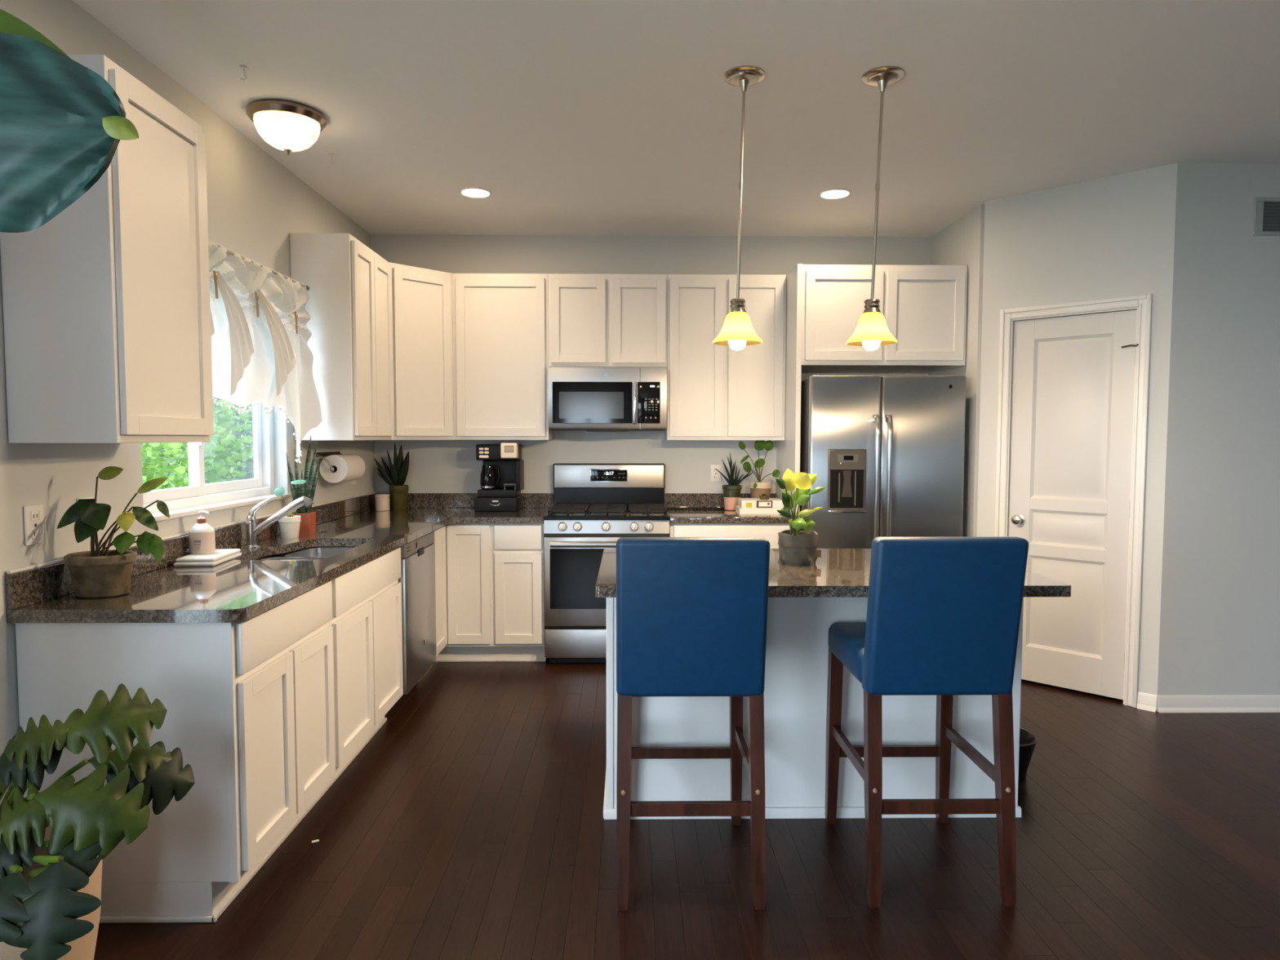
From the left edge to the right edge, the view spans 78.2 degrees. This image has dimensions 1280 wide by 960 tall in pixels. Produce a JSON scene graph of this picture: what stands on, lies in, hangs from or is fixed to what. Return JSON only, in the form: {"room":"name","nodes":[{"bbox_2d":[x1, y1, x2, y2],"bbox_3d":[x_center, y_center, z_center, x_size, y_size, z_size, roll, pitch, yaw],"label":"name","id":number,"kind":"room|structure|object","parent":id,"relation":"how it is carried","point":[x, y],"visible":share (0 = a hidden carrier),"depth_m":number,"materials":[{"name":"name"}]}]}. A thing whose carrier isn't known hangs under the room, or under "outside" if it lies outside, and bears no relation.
{"room":"kitchen","nodes":[
{"label":"kitchen","id":0,"kind":"room"},
{"bbox_2d":[0,825,102,959],"bbox_3d":[-1.518,1.094,1.873,0.428,0.402,0.428,0,3,-1],"label":"pot","id":1,"kind":"object","parent":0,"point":[83,948],"depth_m":1.89,"materials":[{"name":"beige ceramic"}]},
{"bbox_2d":[67,551,133,598],"bbox_3d":[-1.642,0.288,2.403,0.192,0.126,0.154,0,3,-1],"label":"pot","id":2,"kind":"object","parent":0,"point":[94,575],"depth_m":2.35,"materials":[{"name":"ceramic"}]},
{"bbox_2d":[0,0,374,804],"bbox_3d":[-1.826,-0.041,1.066,0.150,2.754,8.900,0,3,-1],"label":"wall","id":3,"kind":"structure","parent":0,"point":[255,202],"depth_m":2.77,"materials":[{"name":"grey paint"}]},
{"bbox_2d":[23,503,44,546],"bbox_3d":[-1.764,0.130,2.295,0.008,0.116,0.072,0,3,-1],"label":"wall outlet","id":4,"kind":"object","parent":3,"relation":"attached to","point":[33,514],"visible":1,"depth_m":2.29,"materials":[{"name":"white plastic"}]},
{"bbox_2d":[31,510,39,521],"bbox_3d":[-1.761,0.104,2.294,0.004,0.030,0.032,0,3,-1],"label":"socket","id":5,"kind":"object","parent":4,"relation":"attached to","point":[35,514],"depth_m":2.29,"materials":[{"name":"white plastic"}]},
{"bbox_2d":[31,528,40,539],"bbox_3d":[-1.761,0.156,2.296,0.004,0.030,0.032,0,3,-1],"label":"socket","id":6,"kind":"object","parent":4,"relation":"attached to","point":[35,532],"depth_m":2.30,"materials":[{"name":"white plastic"}]},
{"bbox_2d":[76,496,93,501],"bbox_3d":[-1.767,0.113,2.512,0.008,0.116,0.072,0,3,-1],"label":"wall outlet","id":7,"kind":"object","parent":3,"relation":"attached to","point":[91,497],"visible":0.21,"depth_m":2.51,"materials":[{"name":"white plastic"}]},
{"bbox_2d":[0,54,213,443],"bbox_3d":[-1.606,-0.645,2.421,0.321,1.058,0.495,0,3,-1],"label":"upper cabinet","id":8,"kind":"object","parent":3,"relation":"attached to","point":[107,310],"visible":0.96,"depth_m":2.21,"materials":[{"name":"white paint"}]},
{"bbox_2d":[5,491,377,609],"bbox_3d":[-1.776,0.220,3.786,0.020,0.110,3.192,0,3,-1],"label":"backsplash","id":9,"kind":"structure","parent":3,"relation":"attached to","point":[31,584],"depth_m":2.90,"materials":[{"name":"brown stone"}]},
{"bbox_2d":[142,400,292,521],"bbox_3d":[-1.840,-0.394,3.385,0.158,1.032,1.210,0,3,-1],"label":"window","id":10,"kind":"structure","parent":3,"relation":"in","point":[184,501],"depth_m":3.49,"materials":[{"name":"white plastic"}]},
{"bbox_2d":[216,244,310,290],"bbox_3d":[-1.725,-0.939,3.358,0.112,0.060,1.311,0,3,-1],"label":"curtain rod","id":11,"kind":"object","parent":3,"relation":"attached to","point":[228,251],"visible":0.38,"depth_m":3.61,"materials":[{"name":"silver metal"}]},
{"bbox_2d":[208,240,322,463],"bbox_3d":[-1.669,-0.505,3.404,0.093,0.896,1.276,0,3,-1],"label":"curtain","id":12,"kind":"object","parent":11,"relation":"hanging from","point":[260,335],"visible":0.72,"depth_m":3.48,"materials":[{"name":"fabric"}]},
{"bbox_2d":[315,451,342,471],"bbox_3d":[-1.743,-0.108,4.519,0.110,0.105,0.379,0,3,-1],"label":"paper towel holder","id":13,"kind":"object","parent":3,"relation":"attached to","point":[322,455],"visible":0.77,"depth_m":4.40,"materials":[{"name":"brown metal"}]},
{"bbox_2d":[319,453,364,483],"bbox_3d":[-1.701,-0.069,4.514,0.156,0.156,0.295,0,3,-1],"label":"paper towel roll","id":14,"kind":"object","parent":13,"relation":"hanging from","point":[350,467],"visible":1,"depth_m":4.37,"materials":[{"name":"white paper"}]},
{"bbox_2d":[289,232,394,440],"bbox_3d":[-1.633,-0.752,4.388,0.321,1.058,0.672,0,3,-1],"label":"upper cabinet","id":15,"kind":"object","parent":3,"relation":"attached to","point":[348,305],"visible":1,"depth_m":4.07,"materials":[{"name":"white paint"}]},
{"bbox_2d":[351,480,355,485],"bbox_3d":[-1.800,-0.024,4.953,0.008,0.116,0.072,0,3,-1],"label":"wall outlet","id":16,"kind":"object","parent":3,"relation":"attached to","point":[353,482],"visible":0.34,"depth_m":4.94,"materials":[{"name":"white plastic"}]},
{"bbox_2d":[278,515,301,538],"bbox_3d":[-1.674,0.225,3.767,0.098,0.104,0.098,0,3,-1],"label":"pot","id":17,"kind":"object","parent":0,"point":[289,524],"depth_m":3.73,"materials":[{"name":"ceramic"}]},
{"bbox_2d":[388,484,408,510],"bbox_3d":[-1.606,0.115,5.249,0.126,0.162,0.126,0,3,-1],"label":"pot","id":18,"kind":"object","parent":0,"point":[398,493],"depth_m":5.20,"materials":[{"name":"green ceramic"}]},
{"bbox_2d":[370,234,931,506],"bbox_3d":[2.263,-0.275,5.491,8.150,2.754,0.150,0,3,-1],"label":"wall","id":19,"kind":"structure","parent":0,"point":[435,466],"depth_m":5.34,"materials":[{"name":"grey paint"}]},
{"bbox_2d":[389,262,453,439],"bbox_3d":[-1.499,-0.786,5.029,0.606,1.058,0.608,0,3,-1],"label":"upper cabinet","id":20,"kind":"object","parent":19,"relation":"attached to","point":[422,298],"visible":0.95,"depth_m":4.87,"materials":[{"name":"white paint"}]},
{"bbox_2d":[377,493,553,507],"bbox_3d":[-1.190,0.140,5.378,1.195,0.100,0.020,0,3,-1],"label":"backsplash","id":21,"kind":"structure","parent":19,"relation":"attached to","point":[414,500],"depth_m":5.37,"materials":[{"name":"brown stone"}]},
{"bbox_2d":[452,273,553,439],"bbox_3d":[-0.893,-0.793,5.181,0.608,1.058,0.321,0,3,-1],"label":"upper cabinet","id":22,"kind":"object","parent":19,"relation":"attached to","point":[500,321],"visible":0.97,"depth_m":5.03,"materials":[{"name":"white paint"}]},
{"bbox_2d":[547,273,667,367],"bbox_3d":[-0.207,-1.026,5.178,0.761,0.590,0.321,0,3,-1],"label":"upper cabinet","id":23,"kind":"object","parent":19,"relation":"attached to","point":[595,320],"visible":0.98,"depth_m":5.03,"materials":[{"name":"white paint"}]},
{"bbox_2d":[547,366,666,431],"bbox_3d":[-0.207,-0.520,5.144,0.748,0.410,0.440,0,3,-1],"label":"microwave","id":24,"kind":"object","parent":23,"relation":"attached to","point":[587,398],"visible":1,"depth_m":4.96,"materials":[{"name":"silver metal"}]},
{"bbox_2d":[644,398,657,418],"bbox_3d":[0.070,-0.449,4.960,0.078,0.127,0.001,0,3,-1],"label":"print","id":25,"kind":"object","parent":24,"relation":"attached to","point":[651,404],"depth_m":4.96,"materials":[{"name":"grey plastic"}]},
{"bbox_2d":[710,465,720,481],"bbox_3d":[0.519,-0.045,5.400,0.072,0.116,0.008,0,3,-1],"label":"wall outlet","id":26,"kind":"object","parent":19,"relation":"attached to","point":[715,476],"visible":0.96,"depth_m":5.40,"materials":[{"name":"white plastic"}]},
{"bbox_2d":[665,493,775,507],"bbox_3d":[0.552,0.141,5.402,0.758,0.100,0.020,0,3,-1],"label":"backsplash","id":27,"kind":"structure","parent":19,"relation":"attached to","point":[672,500],"depth_m":5.39,"materials":[{"name":"brown stone"}]},
{"bbox_2d":[665,274,786,439],"bbox_3d":[0.554,-0.792,5.201,0.760,1.058,0.321,0,3,-1],"label":"upper cabinet","id":28,"kind":"object","parent":19,"relation":"attached to","point":[715,392],"visible":0.93,"depth_m":5.05,"materials":[{"name":"white paint"}]},
{"bbox_2d":[72,0,1279,236],"bbox_3d":[2.251,-1.472,1.044,8.300,0.120,8.900,0,3,-1],"label":"ceiling","id":29,"kind":"structure","parent":0,"point":[622,117],"depth_m":3.15,"materials":[{"name":"white paint"}]},
{"bbox_2d":[239,66,248,80],"bbox_3d":[-1.456,-1.494,2.899,0.028,0.049,0.020,0,3,-1],"label":"ceiling hook","id":30,"kind":"object","parent":29,"relation":"attached to","point":[243,68],"visible":1,"depth_m":2.90,"materials":[{"name":"white plastic"}]},
{"bbox_2d":[245,98,327,155],"bbox_3d":[-1.486,-1.456,3.322,0.312,0.172,0.312,0,3,-1],"label":"flush ceiling light","id":31,"kind":"object","parent":29,"relation":"attached to","point":[287,126],"visible":1,"depth_m":3.23,"materials":[{"name":"white glass"}]},
{"bbox_2d":[328,153,335,164],"bbox_3d":[-1.480,-1.542,3.787,0.028,0.049,0.020,0,3,-1],"label":"ceiling hook","id":32,"kind":"object","parent":29,"relation":"attached to","point":[330,154],"visible":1,"depth_m":3.79,"materials":[{"name":"white plastic"}]},
{"bbox_2d":[458,186,492,197],"bbox_3d":[-0.913,-1.594,4.373,0.180,0.007,0.180,0,3,-1],"label":"recessed light","id":33,"kind":"object","parent":29,"relation":"in","point":[473,192],"visible":1,"depth_m":4.37,"materials":[{"name":"white plastic"}]},
{"bbox_2d":[712,65,764,350],"bbox_3d":[0.372,-1.007,2.979,0.192,1.025,0.191,0,3,-1],"label":"pendant light","id":34,"kind":"object","parent":29,"relation":"hanging from","point":[737,331],"visible":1,"depth_m":2.96,"materials":[{"name":"yellow glass"}]},
{"bbox_2d":[818,188,851,199],"bbox_3d":[1.085,-1.592,4.384,0.180,0.007,0.180,0,3,-1],"label":"recessed light","id":35,"kind":"object","parent":29,"relation":"in","point":[831,193],"visible":1,"depth_m":4.38,"materials":[{"name":"white plastic"}]},
{"bbox_2d":[845,65,904,351],"bbox_3d":[0.888,-1.006,2.982,0.200,1.025,0.191,0,3,-1],"label":"pendant light","id":36,"kind":"object","parent":29,"relation":"hanging from","point":[872,331],"visible":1,"depth_m":2.96,"materials":[{"name":"yellow glass"}]},
{"bbox_2d":[93,657,1279,959],"bbox_3d":[2.246,1.398,1.200,8.300,0.120,8.900,0,3,-1],"label":"floor","id":37,"kind":"structure","parent":0,"point":[471,824],"depth_m":2.59,"materials":[{"name":"black wood"}]},
{"bbox_2d":[0,8,138,232],"bbox_3d":[-1.294,0.182,1.157,0.958,2.302,0.363,-2,4,-37],"label":"plant","id":38,"kind":"object","parent":37,"relation":"on","point":[62,124],"visible":1,"depth_m":1.25,"materials":[{"name":"green plant"}]},
{"bbox_2d":[0,683,195,959],"bbox_3d":[-1.413,0.902,1.808,0.637,0.792,0.539,0,3,-1],"label":"philodendron","id":39,"kind":"object","parent":37,"relation":"on","point":[55,841],"visible":1,"depth_m":1.73,"materials":[{"name":"green plant"}]},
{"bbox_2d":[15,580,335,923],"bbox_3d":[-1.457,0.817,2.607,0.625,0.875,0.735,0,3,-1],"label":"base cabinet","id":40,"kind":"object","parent":37,"relation":"on","point":[249,704],"visible":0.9,"depth_m":2.26,"materials":[{"name":"white paint"}]},
{"bbox_2d":[271,546,403,803],"bbox_3d":[-1.468,0.773,3.415,0.625,0.875,0.883,0,3,-1],"label":"base cabinet","id":41,"kind":"object","parent":37,"relation":"on","point":[366,623],"visible":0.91,"depth_m":3.33,"materials":[{"name":"white paint"}]},
{"bbox_2d":[384,530,436,717],"bbox_3d":[-1.447,0.734,4.162,0.596,0.872,0.603,0,3,-1],"label":"dishwasher","id":42,"kind":"object","parent":37,"relation":"on","point":[417,580],"visible":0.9,"depth_m":4.08,"materials":[{"name":"silver metal"}]},
{"bbox_2d":[419,523,495,679],"bbox_3d":[-1.351,0.691,4.941,0.901,0.875,0.946,0,3,-1],"label":"base cabinet","id":43,"kind":"object","parent":37,"relation":"on","point":[464,552],"visible":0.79,"depth_m":4.79,"materials":[{"name":"white paint"}]},
{"bbox_2d":[6,507,551,622],"bbox_3d":[-1.179,0.294,3.798,1.216,0.038,3.192,0,3,-1],"label":"countertop","id":44,"kind":"structure","parent":43,"relation":"on","point":[242,588],"depth_m":2.72,"materials":[{"name":"brown stone"}]},
{"bbox_2d":[57,466,169,598],"bbox_3d":[-1.593,0.155,2.392,0.307,0.392,0.180,0,3,-1],"label":"potted plant","id":45,"kind":"object","parent":44,"relation":"on","point":[95,573],"visible":1,"depth_m":2.37,"materials":[{"name":"plant"}]},
{"bbox_2d":[173,548,241,566],"bbox_3d":[-1.671,0.300,3.055,0.144,0.030,0.270,0,3,-7],"label":"folded towel","id":46,"kind":"object","parent":44,"relation":"on","point":[219,556],"visible":0.8,"depth_m":2.96,"materials":[{"name":"white fabric"}]},
{"bbox_2d":[188,510,215,554],"bbox_3d":[-1.701,0.201,3.058,0.093,0.167,0.076,0,3,-1],"label":"soap bottle","id":47,"kind":"object","parent":46,"relation":"on","point":[202,540],"visible":1,"depth_m":3.03,"materials":[{"name":"white plastic"}]},
{"bbox_2d":[193,540,200,548],"bbox_3d":[-1.699,0.247,3.023,0.028,0.034,0.001,0,3,-1],"label":"print","id":48,"kind":"object","parent":47,"relation":"attached to","point":[197,544],"depth_m":3.02,"materials":[{"name":"grey paper"}]},
{"bbox_2d":[243,496,313,548],"bbox_3d":[-1.578,0.182,3.440,0.306,0.225,0.068,0,3,-1],"label":"kitchen faucet","id":49,"kind":"object","parent":44,"relation":"on","point":[252,530],"visible":1,"depth_m":3.42,"materials":[{"name":"silver metal"}]},
{"bbox_2d":[273,479,306,538],"bbox_3d":[-1.664,0.138,3.763,0.124,0.278,0.113,3,4,40],"label":"potted pilea","id":50,"kind":"object","parent":44,"relation":"on","point":[290,523],"visible":0.79,"depth_m":3.74,"materials":[{"name":"ceramic"}]},
{"bbox_2d":[286,512,293,516],"bbox_3d":[-1.669,0.164,3.760,0.034,0.029,0.023,0,3,-1],"label":"flower","id":51,"kind":"object","parent":50,"relation":"on","point":[291,514],"depth_m":3.76,"materials":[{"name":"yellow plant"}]},
{"bbox_2d":[285,435,319,533],"bbox_3d":[-1.676,0.019,3.921,0.169,0.498,0.087,0,3,-1],"label":"potted snake plant","id":52,"kind":"object","parent":44,"relation":"on","point":[308,523],"visible":0.83,"depth_m":3.90,"materials":[{"name":"green plant"}]},
{"bbox_2d":[258,546,354,559],"bbox_3d":[-1.439,0.429,3.428,0.384,0.182,0.659,0,3,-1],"label":"sink","id":53,"kind":"object","parent":44,"relation":"in","point":[317,553],"visible":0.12,"depth_m":3.71,"materials":[{"name":"silver metal"}]},
{"bbox_2d":[374,493,390,511],"bbox_3d":[-1.686,0.147,5.159,0.092,0.108,0.092,0,3,-1],"label":"candle jar","id":54,"kind":"object","parent":44,"relation":"on","point":[382,500],"visible":1,"depth_m":5.12,"materials":[{"name":"beige ceramic"}]},
{"bbox_2d":[373,441,409,510],"bbox_3d":[-1.643,-0.029,5.241,0.232,0.451,0.126,0,3,-1],"label":"potted zamia","id":55,"kind":"object","parent":44,"relation":"on","point":[395,477],"visible":1,"depth_m":5.21,"materials":[{"name":"green plant"}]},
{"bbox_2d":[474,442,524,511],"bbox_3d":[-0.929,-0.024,5.208,0.290,0.445,0.266,0,3,-1],"label":"coffee maker","id":56,"kind":"object","parent":44,"relation":"on","point":[502,473],"visible":1,"depth_m":5.11,"materials":[{"name":"black plastic"}]},
{"bbox_2d":[492,523,546,662],"bbox_3d":[-0.746,0.682,5.110,0.312,0.875,0.625,0,3,-1],"label":"base cabinet","id":57,"kind":"object","parent":37,"relation":"on","point":[518,548],"visible":0.94,"depth_m":4.80,"materials":[{"name":"white paint"}]},
{"bbox_2d":[543,463,669,662],"bbox_3d":[-0.205,0.514,5.044,0.758,1.219,0.706,0,3,-1],"label":"gas range","id":58,"kind":"object","parent":37,"relation":"on","point":[596,505],"visible":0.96,"depth_m":4.78,"materials":[{"name":"silver metal"}]},
{"bbox_2d":[543,508,669,519],"bbox_3d":[-0.205,0.211,5.057,0.758,0.027,0.642,0,3,-1],"label":"cooktop","id":59,"kind":"object","parent":58,"relation":"in","point":[551,515],"depth_m":4.76,"materials":[{"name":"black metal"}]},
{"bbox_2d":[592,472,625,478],"bbox_3d":[-0.212,-0.038,5.308,0.220,0.049,0.001,0,3,-1],"label":"print","id":60,"kind":"object","parent":58,"relation":"attached to","point":[595,475],"depth_m":5.31,"materials":[{"name":"grey"}]},
{"bbox_2d":[616,537,769,911],"bbox_3d":[0.148,0.706,2.560,0.444,1.106,0.571,0,3,-1],"label":"bar stool","id":61,"kind":"object","parent":37,"relation":"on","point":[691,612],"visible":1,"depth_m":2.32,"materials":[{"name":"blue leather"}]},
{"bbox_2d":[669,522,790,548],"bbox_3d":[0.556,0.683,5.128,0.757,0.875,0.625,0,3,-1],"label":"base cabinet","id":62,"kind":"object","parent":37,"relation":"on","point":[770,531],"visible":0.02,"depth_m":4.80,"materials":[{"name":"white paint"}]},
{"bbox_2d":[666,507,791,523],"bbox_3d":[0.556,0.227,5.092,0.758,0.038,0.649,0,3,-1],"label":"countertop","id":63,"kind":"structure","parent":62,"relation":"on","point":[677,515],"depth_m":4.78,"materials":[{"name":"brown stone"}]},
{"bbox_2d":[715,453,752,510],"bbox_3d":[0.627,0.004,5.265,0.240,0.390,0.134,-2,4,-28],"label":"potted spiky plant","id":64,"kind":"object","parent":63,"relation":"on","point":[731,491],"visible":0.98,"depth_m":5.23,"materials":[{"name":"green plant"}]},
{"bbox_2d":[735,506,780,514],"bbox_3d":[0.754,0.192,5.067,0.258,0.035,0.207,0,3,-1],"label":"book","id":65,"kind":"object","parent":63,"relation":"on","point":[740,511],"visible":0.74,"depth_m":4.96,"materials":[{"name":"white paper"}]},
{"bbox_2d":[737,497,783,508],"bbox_3d":[0.772,0.149,5.066,0.266,0.050,0.194,0,3,-1],"label":"book","id":66,"kind":"object","parent":65,"relation":"on","point":[743,503],"visible":0.91,"depth_m":4.97,"materials":[{"name":"white paper"}]},
{"bbox_2d":[738,440,779,497],"bbox_3d":[0.781,-0.038,5.246,0.268,0.475,0.179,0,3,-1],"label":"plant","id":67,"kind":"object","parent":66,"relation":"on","point":[757,487],"visible":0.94,"depth_m":5.20,"materials":[{"name":"green plant"}]},
{"bbox_2d":[759,493,769,499],"bbox_3d":[0.796,0.106,5.041,0.067,0.038,0.066,0,3,-1],"label":"succulent","id":68,"kind":"object","parent":66,"relation":"on","point":[764,496],"visible":1,"depth_m":5.02,"materials":[{"name":"green plant"}]},
{"bbox_2d":[759,495,769,499],"bbox_3d":[0.796,0.112,5.041,0.066,0.026,0.066,0,3,-1],"label":"cup","id":69,"kind":"object","parent":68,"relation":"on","point":[762,497],"depth_m":5.01,"materials":[{"name":"green ceramic"}]},
{"bbox_2d":[603,596,1023,819],"bbox_3d":[0.634,0.791,3.159,1.546,0.875,0.577,0,3,-1],"label":"kitchen island","id":70,"kind":"object","parent":37,"relation":"on","point":[796,683],"visible":0.44,"depth_m":2.89,"materials":[{"name":"white paint"}]},
{"bbox_2d":[595,548,1071,597],"bbox_3d":[0.631,0.341,3.001,1.562,0.038,0.861,0,3,-1],"label":"island countertop","id":71,"kind":"structure","parent":70,"relation":"on","point":[838,572],"depth_m":2.71,"materials":[{"name":"brown stone"}]},
{"bbox_2d":[775,468,826,566],"bbox_3d":[0.612,0.138,3.028,0.158,0.364,0.228,2,3,26],"label":"plant","id":72,"kind":"object","parent":71,"relation":"on","point":[796,548],"visible":1,"depth_m":2.99,"materials":[{"name":"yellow plant"}]},
{"bbox_2d":[775,263,967,515],"bbox_3d":[1.454,-0.095,5.101,1.033,2.436,0.621,0,3,-1],"label":"tall cabinet","id":73,"kind":"object","parent":37,"relation":"on","point":[923,308],"visible":0.88,"depth_m":4.75,"materials":[{"name":"white paint"}]},
{"bbox_2d":[799,375,966,548],"bbox_3d":[1.445,0.250,4.977,0.909,1.760,0.832,0,3,-1],"label":"refrigerator","id":74,"kind":"object","parent":37,"relation":"on","point":[887,451],"visible":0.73,"depth_m":4.61,"materials":[{"name":"grey metal"}]},
{"bbox_2d":[829,448,866,469],"bbox_3d":[1.210,-0.120,4.596,0.208,0.119,0.018,0,3,-1],"label":"control panel","id":75,"kind":"object","parent":74,"relation":"attached to","point":[839,459],"depth_m":4.59,"materials":[{"name":"grey metal"}]},
{"bbox_2d":[825,536,1028,907],"bbox_3d":[0.899,0.706,2.577,0.444,1.106,0.571,0,3,-1],"label":"bar stool","id":76,"kind":"object","parent":37,"relation":"on","point":[944,613],"visible":1,"depth_m":2.35,"materials":[{"name":"blue leather"}]},
{"bbox_2d":[1018,727,1037,782],"bbox_3d":[1.512,1.138,3.279,0.252,0.171,0.252,0,3,-1],"label":"trash can","id":77,"kind":"object","parent":37,"relation":"on","point":[1028,740],"visible":0.28,"depth_m":3.20,"materials":[{"name":"black plastic"}]},
{"bbox_2d":[928,204,985,536],"bbox_3d":[2.037,-0.250,5.036,0.120,2.754,0.755,0,3,-1],"label":"wall","id":78,"kind":"structure","parent":0,"point":[961,242],"depth_m":4.72,"materials":[{"name":"grey paint"}]},
{"bbox_2d":[976,162,1177,695],"bbox_3d":[2.358,-0.211,4.328,0.929,2.754,0.120,3,4,44],"label":"wall","id":79,"kind":"structure","parent":0,"point":[1113,236],"depth_m":4.14,"materials":[{"name":"grey paint"}]},
{"bbox_2d":[994,293,1152,707],"bbox_3d":[2.357,0.104,4.330,0.740,2.125,0.133,3,4,44],"label":"trim","id":80,"kind":"structure","parent":79,"relation":"attached to","point":[1143,304],"depth_m":4.09,"materials":[{"name":"white paint"}]},
{"bbox_2d":[1008,309,1138,699],"bbox_3d":[2.331,0.132,4.290,0.622,2.037,0.102,3,4,44],"label":"door","id":81,"kind":"structure","parent":79,"relation":"in","point":[1072,418],"depth_m":4.28,"materials":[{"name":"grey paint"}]},
{"bbox_2d":[1136,691,1157,712],"bbox_3d":[2.608,1.142,4.054,0.083,0.082,0.025,3,4,44],"label":"baseboard","id":82,"kind":"structure","parent":79,"relation":"attached to","point":[1146,701],"depth_m":4.05,"materials":[{"name":"white paint"}]},
{"bbox_2d":[1156,162,1279,697],"bbox_3d":[4.488,-0.193,4.047,3.680,2.754,0.120,0,3,-1],"label":"wall","id":83,"kind":"structure","parent":0,"point":[1220,633],"depth_m":3.97,"materials":[{"name":"grey paint"}]},
{"bbox_2d":[1156,694,1279,712],"bbox_3d":[4.427,1.145,4.046,3.560,0.082,0.025,0,3,-1],"label":"baseboard","id":84,"kind":"structure","parent":83,"relation":"attached to","point":[1257,703],"depth_m":4.03,"materials":[{"name":"white paint"}]},
{"bbox_2d":[1253,197,1279,235],"bbox_3d":[3.231,-1.304,3.903,0.380,0.185,0.012,0,3,-1],"label":"air vent","id":85,"kind":"object","parent":83,"relation":"in","point":[1266,222],"visible":1,"depth_m":3.90,"materials":[{"name":"white metal"}]},
{"label":"outside","id":86,"kind":"structure","parent":0,"visible":0},
{"bbox_3d":[-32.166,0.870,20.029,59.700,0.020,90.000,0,3,-1],"label":"ground","id":87,"kind":"structure","parent":86,"visible":0},
{"bbox_2d":[141,396,253,489],"bbox_3d":[-5.560,-0.499,7.581,3.649,4.160,3.598,-1,3,-26],"label":"tree","id":88,"kind":"object","parent":87,"relation":"on","point":[217,463],"visible":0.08,"depth_m":7.40,"materials":[{"name":"green plant"}]},
{"bbox_2d":[142,399,253,490],"bbox_3d":[-6.534,-1.337,12.947,4.927,5.697,4.974,0,3,-1],"label":"tree","id":89,"kind":"object","parent":87,"relation":"on","point":[247,476],"visible":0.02,"depth_m":11.61,"materials":[{"name":"green plant"}]},
{"bbox_2d":[142,397,253,484],"bbox_3d":[-11.919,-2.763,19.914,8.742,8.866,8.431,3,4,43],"label":"tree","id":90,"kind":"object","parent":87,"relation":"on","point":[239,433],"visible":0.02,"depth_m":18.37,"materials":[{"name":"green plant"}]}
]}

